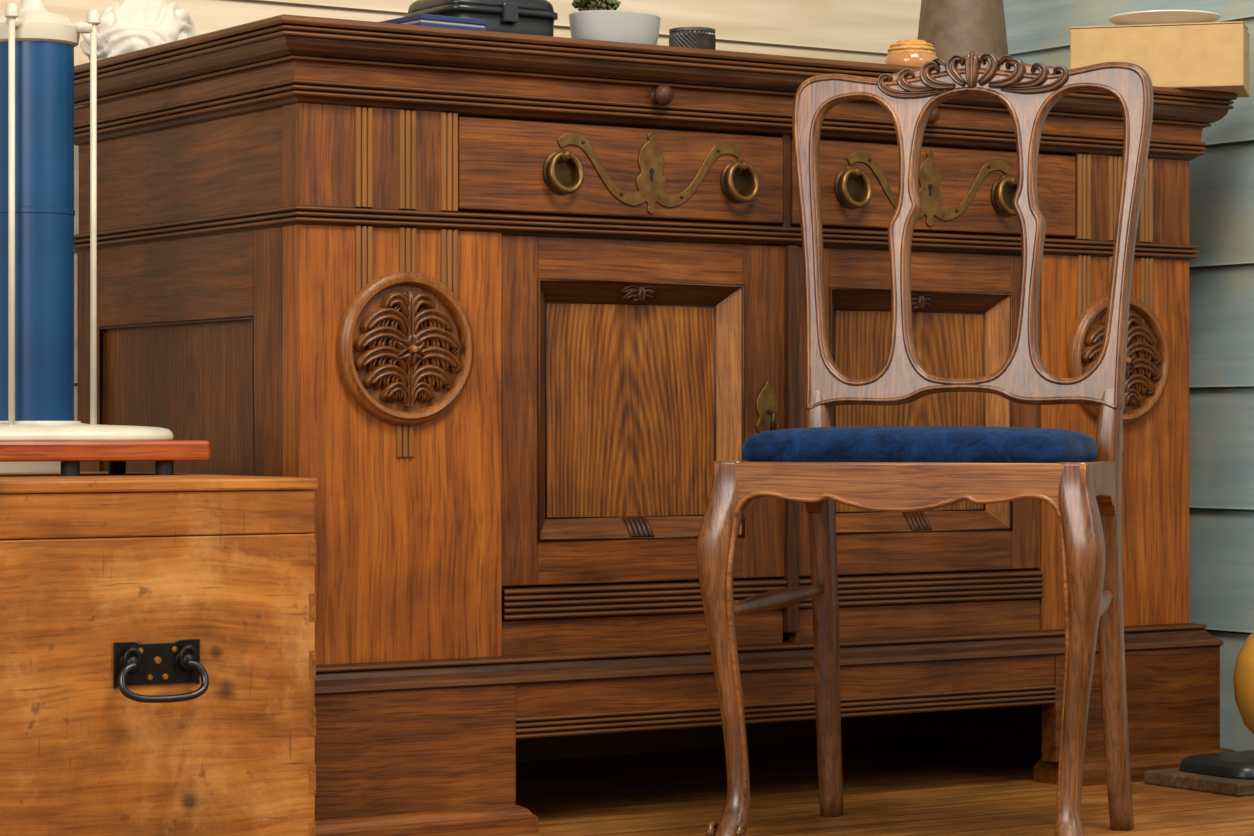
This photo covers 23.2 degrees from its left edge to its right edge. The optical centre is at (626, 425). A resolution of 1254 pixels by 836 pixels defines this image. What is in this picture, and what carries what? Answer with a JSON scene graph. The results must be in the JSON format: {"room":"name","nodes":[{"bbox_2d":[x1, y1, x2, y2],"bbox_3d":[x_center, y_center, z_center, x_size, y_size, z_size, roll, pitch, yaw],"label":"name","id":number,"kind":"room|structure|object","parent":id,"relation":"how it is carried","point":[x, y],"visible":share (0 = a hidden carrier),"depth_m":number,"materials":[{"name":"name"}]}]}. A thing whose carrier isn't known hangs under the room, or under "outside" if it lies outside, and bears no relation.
{"room":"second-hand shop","nodes":[
{"label":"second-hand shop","id":0,"kind":"room"},
{"bbox_2d":[0,0,920,472],"bbox_3d":[-1.466,-0.860,4.219,4.980,2.800,0.074,0,0,-33],"label":"wall","id":1,"kind":"structure","parent":0,"point":[846,30],"depth_m":5.24,"materials":[{"name":"beige paint"}]},
{"bbox_2d":[516,656,1054,717],"bbox_3d":[0.240,0.367,4.333,0.947,0.046,0.026,0,0,-33],"label":"apron","id":2,"kind":"object","parent":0,"point":[606,696],"depth_m":4.30,"materials":[{"name":"wood"}]},
{"bbox_2d":[513,735,1253,835],"bbox_3d":[-0.072,0.565,2.152,5.040,0.050,5.060,0,0,-33],"label":"floor","id":3,"kind":"structure","parent":0,"point":[894,785],"depth_m":4.41,"materials":[{"name":"wood"}]},
{"bbox_2d":[0,472,317,835],"bbox_3d":[-0.717,0.302,3.868,0.427,0.476,0.644,0,0,-33],"label":"wooden chest","id":4,"kind":"object","parent":3,"relation":"on","point":[158,652],"visible":0.99,"depth_m":3.63,"materials":[{"name":"brown wood"}]},
{"bbox_2d":[0,0,209,475],"bbox_3d":[-0.740,-0.255,3.938,0.353,0.636,0.200,0,0,-33],"label":"apparatus","id":5,"kind":"object","parent":4,"relation":"on","point":[37,212],"visible":1,"depth_m":3.88,"materials":[{"name":"metal"}]},
{"bbox_2d":[315,804,537,835],"bbox_3d":[-0.303,0.521,3.979,0.384,0.037,0.092,0,0,-33],"label":"foot","id":6,"kind":"object","parent":3,"relation":"on","point":[500,820],"visible":0.54,"depth_m":3.97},
{"bbox_2d":[315,685,515,819],"bbox_3d":[-0.298,0.424,3.982,0.338,0.161,0.033,0,0,-33],"label":"plinth foot","id":7,"kind":"object","parent":6,"relation":"on","point":[384,753],"depth_m":3.98,"materials":[{"name":"wood"}]},
{"bbox_2d":[77,59,1162,618],"bbox_3d":[0.028,-0.048,4.646,1.544,0.925,0.721,0,0,-33],"label":"carcass","id":8,"kind":"object","parent":6,"relation":"on","point":[459,114],"depth_m":4.24,"materials":[{"name":"brown wood"}]},
{"bbox_2d":[99,230,253,326],"bbox_3d":[-0.621,-0.203,4.253,0.029,0.115,0.505,0,0,-33],"label":"rail","id":9,"kind":"object","parent":8,"relation":"attached to","point":[209,276],"visible":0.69,"depth_m":4.22,"materials":[{"name":"brown wood"}]},
{"bbox_2d":[74,205,298,250],"bbox_3d":[-0.620,-0.272,4.215,0.010,0.025,0.730,0,0,-33],"label":"rail","id":10,"kind":"object","parent":9,"relation":"attached to","point":[282,216],"visible":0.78,"depth_m":4.17,"materials":[{"name":"brown wood"}]},
{"bbox_2d":[106,320,252,475],"bbox_3d":[-0.616,0.062,4.256,0.019,0.415,0.505,0,0,-33],"label":"panel","id":11,"kind":"object","parent":8,"relation":"attached to","point":[192,381],"visible":0.26,"depth_m":4.22,"materials":[{"name":"brown wood"}]},
{"bbox_2d":[99,316,253,475],"bbox_3d":[-0.631,0.062,4.246,0.006,0.416,0.505,0,0,-33],"label":"bead","id":12,"kind":"object","parent":11,"relation":"attached to","point":[251,317],"visible":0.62,"depth_m":4.25,"materials":[{"name":"brown wood"}]},
{"bbox_2d":[79,106,281,233],"bbox_3d":[-0.618,-0.339,4.252,0.027,0.157,0.670,0,0,-33],"label":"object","id":13,"kind":"object","parent":8,"relation":"attached to","point":[231,164],"visible":0.58,"depth_m":4.21,"materials":[{"name":"brown wood"}]},
{"bbox_2d":[74,79,298,145],"bbox_3d":[-0.621,-0.429,4.209,0.018,0.029,0.738,0,0,-33],"label":"trim","id":14,"kind":"structure","parent":13,"relation":"attached to","point":[278,94],"depth_m":4.16,"materials":[{"name":"brown wood"}]},
{"bbox_2d":[74,60,294,124],"bbox_3d":[-0.626,-0.456,4.206,0.006,0.023,0.738,0,0,-33],"label":"frieze","id":15,"kind":"object","parent":14,"relation":"on","point":[284,71],"visible":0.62,"depth_m":4.16,"materials":[{"name":"brown wood"}]},
{"bbox_2d":[74,14,291,106],"bbox_3d":[-0.626,-0.494,4.186,0.052,0.052,0.772,0,0,-33],"label":"crown molding","id":16,"kind":"structure","parent":15,"relation":"on","point":[262,42],"depth_m":4.11,"materials":[{"name":"wood"}]},
{"bbox_2d":[282,224,501,664],"bbox_3d":[-0.308,0.040,4.025,0.304,0.600,0.050,0,0,-33],"label":"pilaster","id":17,"kind":"object","parent":8,"relation":"attached to","point":[408,566],"visible":0.56,"depth_m":3.99,"materials":[{"name":"brown wood"}]},
{"bbox_2d":[355,226,372,302],"bbox_3d":[-0.341,-0.210,3.970,0.026,0.100,0.006,0,0,-33],"label":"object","id":18,"kind":"object","parent":17,"relation":"attached to","point":[363,234],"visible":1,"depth_m":3.97,"materials":[{"name":"brown wood"}]},
{"bbox_2d":[282,103,455,211],"bbox_3d":[-0.337,-0.339,4.006,0.233,0.157,0.050,0,0,-33],"label":"pilaster","id":19,"kind":"object","parent":17,"relation":"on","point":[318,140],"visible":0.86,"depth_m":3.96,"materials":[{"name":"brown wood"}]},
{"bbox_2d":[355,107,372,206],"bbox_3d":[-0.341,-0.349,3.970,0.026,0.129,0.006,0,0,-33],"label":"reed","id":20,"kind":"object","parent":19,"relation":"attached to","point":[363,116],"visible":1,"depth_m":3.97,"materials":[{"name":"brown wood"}]},
{"bbox_2d":[399,110,415,208],"bbox_3d":[-0.287,-0.349,4.005,0.026,0.129,0.006,0,0,-33],"label":"reed","id":21,"kind":"object","parent":19,"relation":"attached to","point":[407,118],"visible":1,"depth_m":4.00,"materials":[{"name":"brown wood"}]},
{"bbox_2d":[440,113,457,210],"bbox_3d":[-0.234,-0.349,4.040,0.026,0.129,0.006,0,0,-33],"label":"reed","id":22,"kind":"object","parent":19,"relation":"attached to","point":[448,121],"visible":1,"depth_m":4.04,"materials":[{"name":"brown wood"}]},
{"bbox_2d":[296,205,1198,259],"bbox_3d":[0.233,-0.272,4.344,1.577,0.025,0.010,0,0,-33],"label":"rail","id":23,"kind":"object","parent":19,"relation":"attached to","point":[308,214],"visible":1,"depth_m":4.24,"materials":[{"name":"brown wood"}]},
{"bbox_2d":[293,79,1205,160],"bbox_3d":[0.235,-0.429,4.341,1.593,0.029,0.018,0,0,-33],"label":"trim","id":24,"kind":"structure","parent":19,"relation":"attached to","point":[306,91],"depth_m":4.22,"materials":[{"name":"brown wood"}]},
{"bbox_2d":[294,60,1205,141],"bbox_3d":[0.245,-0.455,4.326,1.593,0.029,0.030,0,0,-33],"label":"frieze","id":25,"kind":"object","parent":24,"relation":"on","point":[306,70],"depth_m":4.19,"materials":[{"name":"brown wood"}]},
{"bbox_2d":[396,425,413,456],"bbox_3d":[-0.290,0.015,4.003,0.026,0.050,0.006,0,0,-33],"label":"reed","id":26,"kind":"object","parent":17,"relation":"attached to","point":[404,433],"visible":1,"depth_m":4.00,"materials":[{"name":"brown wood"}]},
{"bbox_2d":[336,271,474,424],"bbox_3d":[-0.287,-0.102,3.998,0.202,0.202,0.019,0,0,-33],"label":"disc","id":27,"kind":"object","parent":17,"relation":"attached to","point":[359,306],"visible":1,"depth_m":3.99,"materials":[{"name":"brown wood"}]},
{"bbox_2d":[354,291,461,405],"bbox_3d":[-0.284,-0.101,3.993,0.157,0.150,0.020,0,0,-33],"label":"carving","id":28,"kind":"object","parent":27,"relation":"attached to","point":[409,382],"visible":1,"depth_m":3.99,"materials":[{"name":"brown wood"}]},
{"bbox_2d":[399,228,415,288],"bbox_3d":[-0.287,-0.220,4.005,0.026,0.080,0.006,0,0,-33],"label":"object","id":29,"kind":"object","parent":17,"relation":"attached to","point":[407,236],"visible":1,"depth_m":4.00,"materials":[{"name":"brown wood"}]},
{"bbox_2d":[440,229,457,304],"bbox_3d":[-0.234,-0.210,4.040,0.026,0.100,0.006,0,0,-33],"label":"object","id":30,"kind":"object","parent":17,"relation":"attached to","point":[448,237],"visible":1,"depth_m":4.04,"materials":[{"name":"brown wood"}]},
{"bbox_2d":[542,149,577,193],"bbox_3d":[-0.085,-0.345,4.128,0.058,0.061,0.022,0,0,-33],"label":"rose","id":31,"kind":"object","parent":8,"relation":"attached to","point":[566,172],"depth_m":4.13,"materials":[{"name":"gold metal"}]},
{"bbox_2d":[549,151,583,193],"bbox_3d":[-0.082,-0.343,4.124,0.055,0.059,0.017,0,0,-33],"label":"ring","id":32,"kind":"object","parent":31,"relation":"hanging from","point":[552,165],"visible":1,"depth_m":4.12,"materials":[{"name":"gold metal"}]},
{"bbox_2d":[557,133,645,205],"bbox_3d":[-0.033,-0.351,4.173,0.148,0.095,0.002,0,0,-33],"label":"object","id":33,"kind":"object","parent":8,"relation":"attached to","point":[632,199],"visible":1,"depth_m":4.17,"materials":[{"name":"metal"}]},
{"bbox_2d":[538,237,742,283],"bbox_3d":[0.009,-0.227,4.235,0.340,0.058,0.047,0,0,-33],"label":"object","id":34,"kind":"structure","parent":8,"relation":"attached to","point":[558,257],"depth_m":4.21,"materials":[{"name":"wood"}]},
{"bbox_2d":[540,286,544,533],"bbox_3d":[-0.115,-0.021,4.142,0.001,0.353,0.040,0,0,13],"label":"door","id":35,"kind":"structure","parent":34,"relation":"attached to","point":[542,299],"depth_m":4.14,"materials":[{"name":"brown wood"}]},
{"bbox_2d":[545,301,715,518],"bbox_3d":[0.007,-0.021,4.239,0.285,0.298,0.004,0,0,-33],"label":"bead","id":36,"kind":"object","parent":34,"relation":"attached to","point":[546,302],"visible":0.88,"depth_m":4.19,"materials":[{"name":"brown wood"}]},
{"bbox_2d":[547,303,713,516],"bbox_3d":[0.007,-0.021,4.239,0.281,0.295,0.001,0,0,-33],"label":"panel","id":37,"kind":"object","parent":36,"relation":"attached to","point":[630,388],"depth_m":4.24,"materials":[{"name":"wood"}]},
{"bbox_2d":[540,281,740,305],"bbox_3d":[0.014,-0.183,4.227,0.340,0.029,0.028,0,0,-33],"label":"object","id":38,"kind":"structure","parent":34,"relation":"attached to","point":[557,291],"depth_m":4.22,"materials":[{"name":"brown wood"}]},
{"bbox_2d":[620,286,657,302],"bbox_3d":[0.019,-0.183,4.220,0.061,0.026,0.013,0,0,-33],"label":"shell","id":39,"kind":"object","parent":38,"relation":"attached to","point":[640,294],"depth_m":4.22,"materials":[{"name":"wood"}]},
{"bbox_2d":[538,516,742,584],"bbox_3d":[0.009,0.171,4.235,0.340,0.089,0.047,0,0,-33],"label":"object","id":40,"kind":"structure","parent":34,"relation":"attached to","point":[661,526],"depth_m":4.20,"materials":[{"name":"brown wood"}]},
{"bbox_2d":[622,516,634,536],"bbox_3d":[0.003,0.140,4.218,0.008,0.030,0.030,0,0,-29],"label":"tab","id":41,"kind":"object","parent":40,"relation":"attached to","point":[625,519],"visible":1,"depth_m":4.22,"materials":[{"name":"brown wood"}]},
{"bbox_2d":[628,516,639,536],"bbox_3d":[0.009,0.140,4.222,0.008,0.030,0.030,0,0,-29],"label":"tab","id":42,"kind":"object","parent":40,"relation":"attached to","point":[630,519],"visible":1,"depth_m":4.22,"materials":[{"name":"brown wood"}]},
{"bbox_2d":[632,516,644,536],"bbox_3d":[0.016,0.140,4.227,0.008,0.030,0.030,0,0,-29],"label":"tab","id":43,"kind":"object","parent":40,"relation":"attached to","point":[634,518],"visible":1,"depth_m":4.22,"materials":[{"name":"brown wood"}]},
{"bbox_2d":[637,516,648,536],"bbox_3d":[0.022,0.140,4.231,0.008,0.030,0.030,0,0,-29],"label":"tab","id":44,"kind":"object","parent":40,"relation":"attached to","point":[639,518],"visible":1,"depth_m":4.23,"materials":[{"name":"brown wood"}]},
{"bbox_2d":[641,516,653,536],"bbox_3d":[0.029,0.140,4.235,0.008,0.030,0.030,0,0,-29],"label":"tab","id":45,"kind":"object","parent":40,"relation":"attached to","point":[644,518],"visible":1,"depth_m":4.23,"materials":[{"name":"brown wood"}]},
{"bbox_2d":[537,278,744,541],"bbox_3d":[0.022,-0.021,4.215,0.344,0.357,0.006,0,0,-33],"label":"bead","id":46,"kind":"object","parent":34,"relation":"attached to","point":[538,279],"visible":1,"depth_m":4.16,"materials":[{"name":"brown wood"}]},
{"bbox_2d":[716,287,741,533],"bbox_3d":[0.144,-0.021,4.312,0.040,0.353,0.001,0,0,11],"label":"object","id":47,"kind":"structure","parent":34,"relation":"attached to","point":[728,311],"depth_m":4.31,"materials":[{"name":"brown wood"}]},
{"bbox_2d":[636,132,665,213],"bbox_3d":[0.033,-0.349,4.216,0.048,0.113,0.003,0,0,-33],"label":"escutcheon","id":48,"kind":"object","parent":8,"relation":"attached to","point":[650,154],"visible":1,"depth_m":4.21,"materials":[{"name":"gold metal"}]},
{"bbox_2d":[657,142,741,206],"bbox_3d":[0.099,-0.351,4.259,0.148,0.095,0.002,0,0,-33],"label":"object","id":49,"kind":"object","parent":8,"relation":"attached to","point":[666,200],"visible":1,"depth_m":4.26,"materials":[{"name":"metal"}]},
{"bbox_2d":[720,159,752,201],"bbox_3d":[0.160,-0.345,4.289,0.058,0.061,0.022,0,0,-33],"label":"rose","id":50,"kind":"object","parent":8,"relation":"attached to","point":[743,181],"depth_m":4.29,"materials":[{"name":"gold metal"}]},
{"bbox_2d":[726,161,759,202],"bbox_3d":[0.163,-0.343,4.285,0.055,0.059,0.017,0,0,-33],"label":"ring","id":51,"kind":"object","parent":50,"relation":"hanging from","point":[756,183],"visible":1,"depth_m":4.28,"materials":[{"name":"gold metal"}]},
{"bbox_2d":[282,14,1237,126],"bbox_3d":[0.244,-0.494,4.326,1.661,0.052,0.052,0,0,-33],"label":"crown molding","id":52,"kind":"structure","parent":8,"relation":"on","point":[308,38],"depth_m":4.14,"materials":[{"name":"wood"}]},
{"bbox_2d":[755,381,778,432],"bbox_3d":[0.199,-0.019,4.329,0.040,0.090,0.004,0,0,-33],"label":"key plate","id":53,"kind":"object","parent":8,"relation":"attached to","point":[767,399],"visible":0.66,"depth_m":4.33,"materials":[{"name":"metal"}]},
{"bbox_2d":[767,409,776,430],"bbox_3d":[0.206,-0.007,4.319,0.010,0.034,0.017,0,0,-33],"label":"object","id":54,"kind":"object","parent":53,"relation":"attached to","point":[773,423],"depth_m":4.31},
{"bbox_2d":[766,134,790,244],"bbox_3d":[0.215,-0.339,4.370,0.013,0.157,0.047,0,0,-33],"label":"divider","id":55,"kind":"object","parent":8,"relation":"attached to","point":[786,138],"visible":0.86,"depth_m":4.35,"materials":[{"name":"brown wood"}]},
{"bbox_2d":[834,166,865,207],"bbox_3d":[0.328,-0.345,4.399,0.058,0.061,0.022,0,0,-33],"label":"rose","id":56,"kind":"object","parent":8,"relation":"attached to","point":[856,187],"depth_m":4.40,"materials":[{"name":"gold metal"}]},
{"bbox_2d":[840,168,871,207],"bbox_3d":[0.330,-0.343,4.395,0.055,0.059,0.017,0,0,-33],"label":"ring","id":57,"kind":"object","parent":56,"relation":"hanging from","point":[843,184],"visible":1,"depth_m":4.39,"materials":[{"name":"gold metal"}]},
{"bbox_2d":[847,151,924,217],"bbox_3d":[0.379,-0.351,4.443,0.148,0.095,0.002,0,0,-33],"label":"pull right arm","id":58,"kind":"object","parent":8,"relation":"attached to","point":[856,156],"visible":0.72,"depth_m":4.43},
{"bbox_2d":[918,150,942,226],"bbox_3d":[0.445,-0.349,4.486,0.048,0.113,0.003,0,0,-33],"label":"escutcheon","id":59,"kind":"object","parent":8,"relation":"attached to","point":[929,170],"visible":0.91,"depth_m":4.49,"materials":[{"name":"gold metal"}]},
{"bbox_2d":[935,159,1009,220],"bbox_3d":[0.511,-0.351,4.530,0.148,0.095,0.002,0,0,-33],"label":"pull right arm","id":60,"kind":"object","parent":8,"relation":"attached to","point":[945,214],"visible":1,"depth_m":4.53},
{"bbox_2d":[990,175,1016,215],"bbox_3d":[0.572,-0.345,4.559,0.058,0.061,0.022,0,0,-33],"label":"rose","id":61,"kind":"object","parent":8,"relation":"attached to","point":[1008,192],"depth_m":4.56,"materials":[{"name":"gold metal"}]},
{"bbox_2d":[997,177,1017,215],"bbox_3d":[0.574,-0.343,4.555,0.055,0.059,0.017,0,0,-33],"label":"ring","id":62,"kind":"object","parent":61,"relation":"hanging from","point":[1004,181],"visible":0.64,"depth_m":4.54,"materials":[{"name":"gold metal"}]},
{"bbox_2d":[985,255,1039,568],"bbox_3d":[0.584,-0.021,4.615,0.082,0.471,0.074,0,0,11],"label":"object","id":63,"kind":"structure","parent":8,"relation":"attached to","point":[997,319],"depth_m":4.59,"materials":[{"name":"brown wood"}]},
{"bbox_2d":[830,248,1010,292],"bbox_3d":[0.422,-0.227,4.506,0.340,0.058,0.047,0,0,-33],"label":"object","id":64,"kind":"structure","parent":63,"relation":"attached to","point":[849,268],"depth_m":4.50,"materials":[{"name":"wood"}]},
{"bbox_2d":[799,247,833,575],"bbox_3d":[0.250,-0.021,4.396,0.086,0.471,0.094,0,0,13],"label":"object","id":65,"kind":"structure","parent":64,"relation":"attached to","point":[832,299],"depth_m":4.37,"materials":[{"name":"brown wood"}]},
{"bbox_2d":[774,245,798,632],"bbox_3d":[0.228,0.019,4.359,0.019,0.552,0.039,0,0,-33],"label":"astragal","id":66,"kind":"object","parent":65,"relation":"attached to","point":[791,253],"visible":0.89,"depth_m":4.34,"materials":[{"name":"brown wood"}]},
{"bbox_2d":[834,309,984,513],"bbox_3d":[0.419,-0.021,4.510,0.285,0.298,0.004,0,0,-33],"label":"bead","id":67,"kind":"object","parent":64,"relation":"attached to","point":[835,310],"visible":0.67,"depth_m":4.54,"materials":[{"name":"brown wood"}]},
{"bbox_2d":[836,311,982,511],"bbox_3d":[0.419,-0.021,4.510,0.281,0.295,0.001,0,0,-33],"label":"panel","id":68,"kind":"object","parent":67,"relation":"attached to","point":[949,345],"depth_m":4.52,"materials":[{"name":"wood"}]},
{"bbox_2d":[832,290,1008,312],"bbox_3d":[0.427,-0.183,4.498,0.340,0.029,0.028,0,0,-33],"label":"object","id":69,"kind":"structure","parent":64,"relation":"attached to","point":[842,299],"depth_m":4.51,"materials":[{"name":"brown wood"}]},
{"bbox_2d":[911,294,934,310],"bbox_3d":[0.432,-0.183,4.491,0.061,0.026,0.013,0,0,-33],"label":"shell","id":70,"kind":"object","parent":69,"relation":"attached to","point":[921,302],"depth_m":4.49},
{"bbox_2d":[829,287,1012,534],"bbox_3d":[0.435,-0.021,4.486,0.344,0.357,0.006,0,0,-33],"label":"bead","id":71,"kind":"object","parent":64,"relation":"attached to","point":[830,288],"visible":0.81,"depth_m":4.51,"materials":[{"name":"brown wood"}]},
{"bbox_2d":[836,511,1010,574],"bbox_3d":[0.422,0.171,4.506,0.340,0.089,0.047,0,0,-33],"label":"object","id":72,"kind":"structure","parent":64,"relation":"attached to","point":[938,520],"depth_m":4.49,"materials":[{"name":"brown wood"}]},
{"bbox_2d":[903,512,915,530],"bbox_3d":[0.415,0.140,4.489,0.008,0.030,0.030,0,0,-29],"label":"tab","id":73,"kind":"object","parent":72,"relation":"attached to","point":[905,514],"visible":0.93,"depth_m":4.49,"materials":[{"name":"brown wood"}]},
{"label":"top board","id":74,"kind":"object","parent":8,"relation":"on","visible":0},
{"bbox_2d":[80,0,198,61],"bbox_3d":[-0.702,-0.574,4.450,0.200,0.108,0.141,0,0,-33],"label":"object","id":75,"kind":"object","parent":74,"relation":"on","point":[126,26],"visible":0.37,"depth_m":4.40,"materials":[{"name":"ceramic"}]},
{"bbox_2d":[380,14,486,30],"bbox_3d":[-0.260,-0.529,4.056,0.105,0.018,0.110,0,0,-37],"label":"notebook","id":76,"kind":"object","parent":74,"relation":"on","point":[418,19],"visible":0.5,"depth_m":4.01,"materials":[{"name":"paper"}]},
{"bbox_2d":[404,0,557,35],"bbox_3d":[-0.205,-0.559,4.299,0.182,0.081,0.163,0,0,-33],"label":"case","id":77,"kind":"object","parent":74,"relation":"on","point":[530,17],"visible":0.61,"depth_m":4.24,"materials":[{"name":"plastic"}]},
{"bbox_2d":[569,0,660,44],"bbox_3d":[-0.025,-0.571,4.336,0.158,0.102,0.105,0,0,-33],"label":"potted succulent","id":78,"kind":"object","parent":74,"relation":"on","point":[601,20],"visible":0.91,"depth_m":4.30,"materials":[{"name":"ceramic"}]},
{"bbox_2d":[669,27,715,49],"bbox_3d":[0.094,-0.544,4.378,0.067,0.049,0.067,0,0,-33],"label":"metal cup","id":79,"kind":"object","parent":74,"relation":"on","point":[688,37],"visible":0.44,"depth_m":4.35,"materials":[{"name":"metal"}]},
{"bbox_2d":[885,40,936,66],"bbox_3d":[0.426,-0.548,4.573,0.080,0.057,0.080,0,0,-33],"label":"bowl","id":80,"kind":"object","parent":74,"relation":"on","point":[917,53],"visible":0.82,"depth_m":4.54,"materials":[{"name":"orange wax"}]},
{"bbox_2d":[917,0,1008,61],"bbox_3d":[0.548,-0.688,4.988,0.166,0.335,0.166,0,0,-33],"label":"vase","id":81,"kind":"object","parent":74,"relation":"on","point":[962,27],"visible":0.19,"depth_m":4.92,"materials":[{"name":"ceramic"}]},
{"bbox_2d":[1070,21,1249,97],"bbox_3d":[0.836,-0.570,4.780,0.267,0.099,0.173,0,0,15],"label":"cardboard box","id":82,"kind":"object","parent":74,"relation":"on","point":[1209,56],"visible":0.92,"depth_m":4.69,"materials":[{"name":"cardboard"}]},
{"bbox_2d":[1108,10,1220,24],"bbox_3d":[0.842,-0.630,4.781,0.174,0.021,0.174,0,0,-33],"label":"dish","id":83,"kind":"object","parent":82,"relation":"on","point":[1151,16],"visible":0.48,"depth_m":4.72,"materials":[{"name":"ceramic"}]},
{"bbox_2d":[502,610,782,655],"bbox_3d":[0.014,0.291,4.239,0.468,0.058,0.046,0,0,-33],"label":"rail","id":84,"kind":"object","parent":6,"relation":"on","point":[571,635],"visible":0.52,"depth_m":4.20,"materials":[{"name":"brown wood"}]},
{"bbox_2d":[502,579,786,620],"bbox_3d":[0.028,0.240,4.218,0.468,0.045,0.015,0,0,-33],"label":"band","id":85,"kind":"object","parent":84,"relation":"attached to","point":[587,601],"visible":0.8,"depth_m":4.18,"materials":[{"name":"brown wood"}]},
{"bbox_2d":[315,623,1223,695],"bbox_3d":[0.240,0.327,4.333,1.631,0.037,0.037,0,0,-33],"label":"baseboard","id":86,"kind":"structure","parent":6,"relation":"on","point":[473,672],"depth_m":4.22,"materials":[{"name":"brown wood"}]},
{"bbox_2d":[516,685,1055,738],"bbox_3d":[0.240,0.404,4.332,0.947,0.032,0.028,0,0,-33],"label":"ribs","id":87,"kind":"object","parent":6,"relation":"attached to","point":[660,719],"visible":1,"depth_m":4.30,"materials":[{"name":"brown wood"}]},
{"bbox_2d":[783,599,1039,641],"bbox_3d":[0.420,0.291,4.505,0.458,0.058,0.046,0,0,-33],"label":"rail","id":88,"kind":"object","parent":6,"relation":"on","point":[863,622],"visible":0.54,"depth_m":4.49,"materials":[{"name":"brown wood"}]},
{"bbox_2d":[799,570,1043,608],"bbox_3d":[0.433,0.240,4.485,0.458,0.045,0.015,0,0,-33],"label":"band","id":89,"kind":"object","parent":88,"relation":"attached to","point":[881,590],"visible":0.84,"depth_m":4.49,"materials":[{"name":"brown wood"}]},
{"bbox_2d":[1023,255,1188,629],"bbox_3d":[0.740,0.040,4.713,0.304,0.600,0.050,0,0,-33],"label":"pilaster","id":90,"kind":"object","parent":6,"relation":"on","point":[1155,456],"visible":0.29,"depth_m":4.72,"materials":[{"name":"brown wood"}]},
{"bbox_2d":[1077,255,1090,317],"bbox_3d":[0.698,-0.210,4.652,0.026,0.100,0.006,0,0,-33],"label":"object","id":91,"kind":"object","parent":90,"relation":"attached to","point":[1083,261],"visible":1,"depth_m":4.65,"materials":[{"name":"brown wood"}]},
{"bbox_2d":[1108,256,1112,294],"bbox_3d":[0.750,-0.220,4.687,0.026,0.080,0.006,0,0,-33],"label":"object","id":92,"kind":"object","parent":90,"relation":"attached to","point":[1109,257],"visible":0.11,"depth_m":4.68,"materials":[{"name":"brown wood"}]},
{"bbox_2d":[1067,295,1168,424],"bbox_3d":[0.757,-0.102,4.684,0.202,0.202,0.019,0,0,-33],"label":"disc","id":93,"kind":"object","parent":90,"relation":"attached to","point":[1090,318],"visible":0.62,"depth_m":4.69,"materials":[{"name":"brown wood"}]},
{"bbox_2d":[1081,312,1160,408],"bbox_3d":[0.760,-0.101,4.679,0.157,0.150,0.020,0,0,-33],"label":"carving","id":94,"kind":"object","parent":93,"relation":"attached to","point":[1141,342],"visible":0.48,"depth_m":4.69,"materials":[{"name":"brown wood"}]},
{"bbox_2d":[1058,153,1188,243],"bbox_3d":[0.770,-0.339,4.733,0.233,0.157,0.050,0,0,-33],"label":"pilaster","id":95,"kind":"object","parent":90,"relation":"on","point":[1170,177],"visible":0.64,"depth_m":4.74,"materials":[{"name":"brown wood"}]},
{"bbox_2d":[1077,154,1090,238],"bbox_3d":[0.698,-0.349,4.652,0.026,0.129,0.006,0,0,-33],"label":"reed","id":96,"kind":"object","parent":95,"relation":"attached to","point":[1083,160],"visible":1,"depth_m":4.65,"materials":[{"name":"brown wood"}]},
{"bbox_2d":[1108,156,1121,239],"bbox_3d":[0.750,-0.349,4.687,0.026,0.129,0.006,0,0,-33],"label":"reed","id":97,"kind":"object","parent":95,"relation":"attached to","point":[1114,162],"visible":0.73,"depth_m":4.68,"materials":[{"name":"brown wood"}]},
{"bbox_2d":[1139,158,1152,241],"bbox_3d":[0.804,-0.349,4.722,0.026,0.129,0.006,0,0,-33],"label":"reed","id":98,"kind":"object","parent":95,"relation":"attached to","point":[1146,207],"visible":0.81,"depth_m":4.72,"materials":[{"name":"brown wood"}]},
{"bbox_2d":[1139,258,1152,321],"bbox_3d":[0.804,-0.210,4.722,0.026,0.100,0.006,0,0,-33],"label":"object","id":99,"kind":"object","parent":90,"relation":"attached to","point":[1145,264],"visible":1,"depth_m":4.72,"materials":[{"name":"brown wood"}]},
{"bbox_2d":[516,713,911,761],"bbox_3d":[-0.157,0.442,4.938,1.597,0.196,0.030,0,0,-33],"label":"plinth","id":100,"kind":"object","parent":3,"relation":"on","point":[619,743],"visible":0.07,"depth_m":5.08,"materials":[{"name":"brown wood"}]},
{"bbox_2d":[696,51,1153,835],"bbox_3d":[0.403,0.017,3.976,0.523,1.047,0.430,0,0,21],"label":"dining chair","id":101,"kind":"object","parent":3,"relation":"on","point":[818,465],"visible":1,"depth_m":4.03,"materials":[{"name":"brown wood"}]},
{"bbox_2d":[1033,748,1234,786],"bbox_3d":[0.792,0.521,4.698,0.357,0.037,0.092,0,0,-33],"label":"foot","id":102,"kind":"object","parent":3,"relation":"on","point":[1094,769],"visible":0.48,"depth_m":4.63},
{"bbox_2d":[1042,647,1219,761],"bbox_3d":[0.776,0.424,4.687,0.338,0.161,0.033,0,0,-33],"label":"plinth foot","id":103,"kind":"object","parent":102,"relation":"on","point":[1173,696],"depth_m":4.70,"materials":[{"name":"wood"}]},
{"bbox_2d":[1144,632,1253,796],"bbox_3d":[0.993,0.377,4.628,0.380,0.326,0.200,0,0,-33],"label":"globe","id":104,"kind":"object","parent":3,"relation":"on","point":[1224,773],"visible":1,"depth_m":4.57},
{"bbox_2d":[1003,0,1253,750],"bbox_3d":[2.003,-0.860,3.515,0.074,2.800,5.060,0,0,-33],"label":"wall","id":105,"kind":"structure","parent":0,"point":[1221,181],"depth_m":5.02,"materials":[{"name":"blue paint"}]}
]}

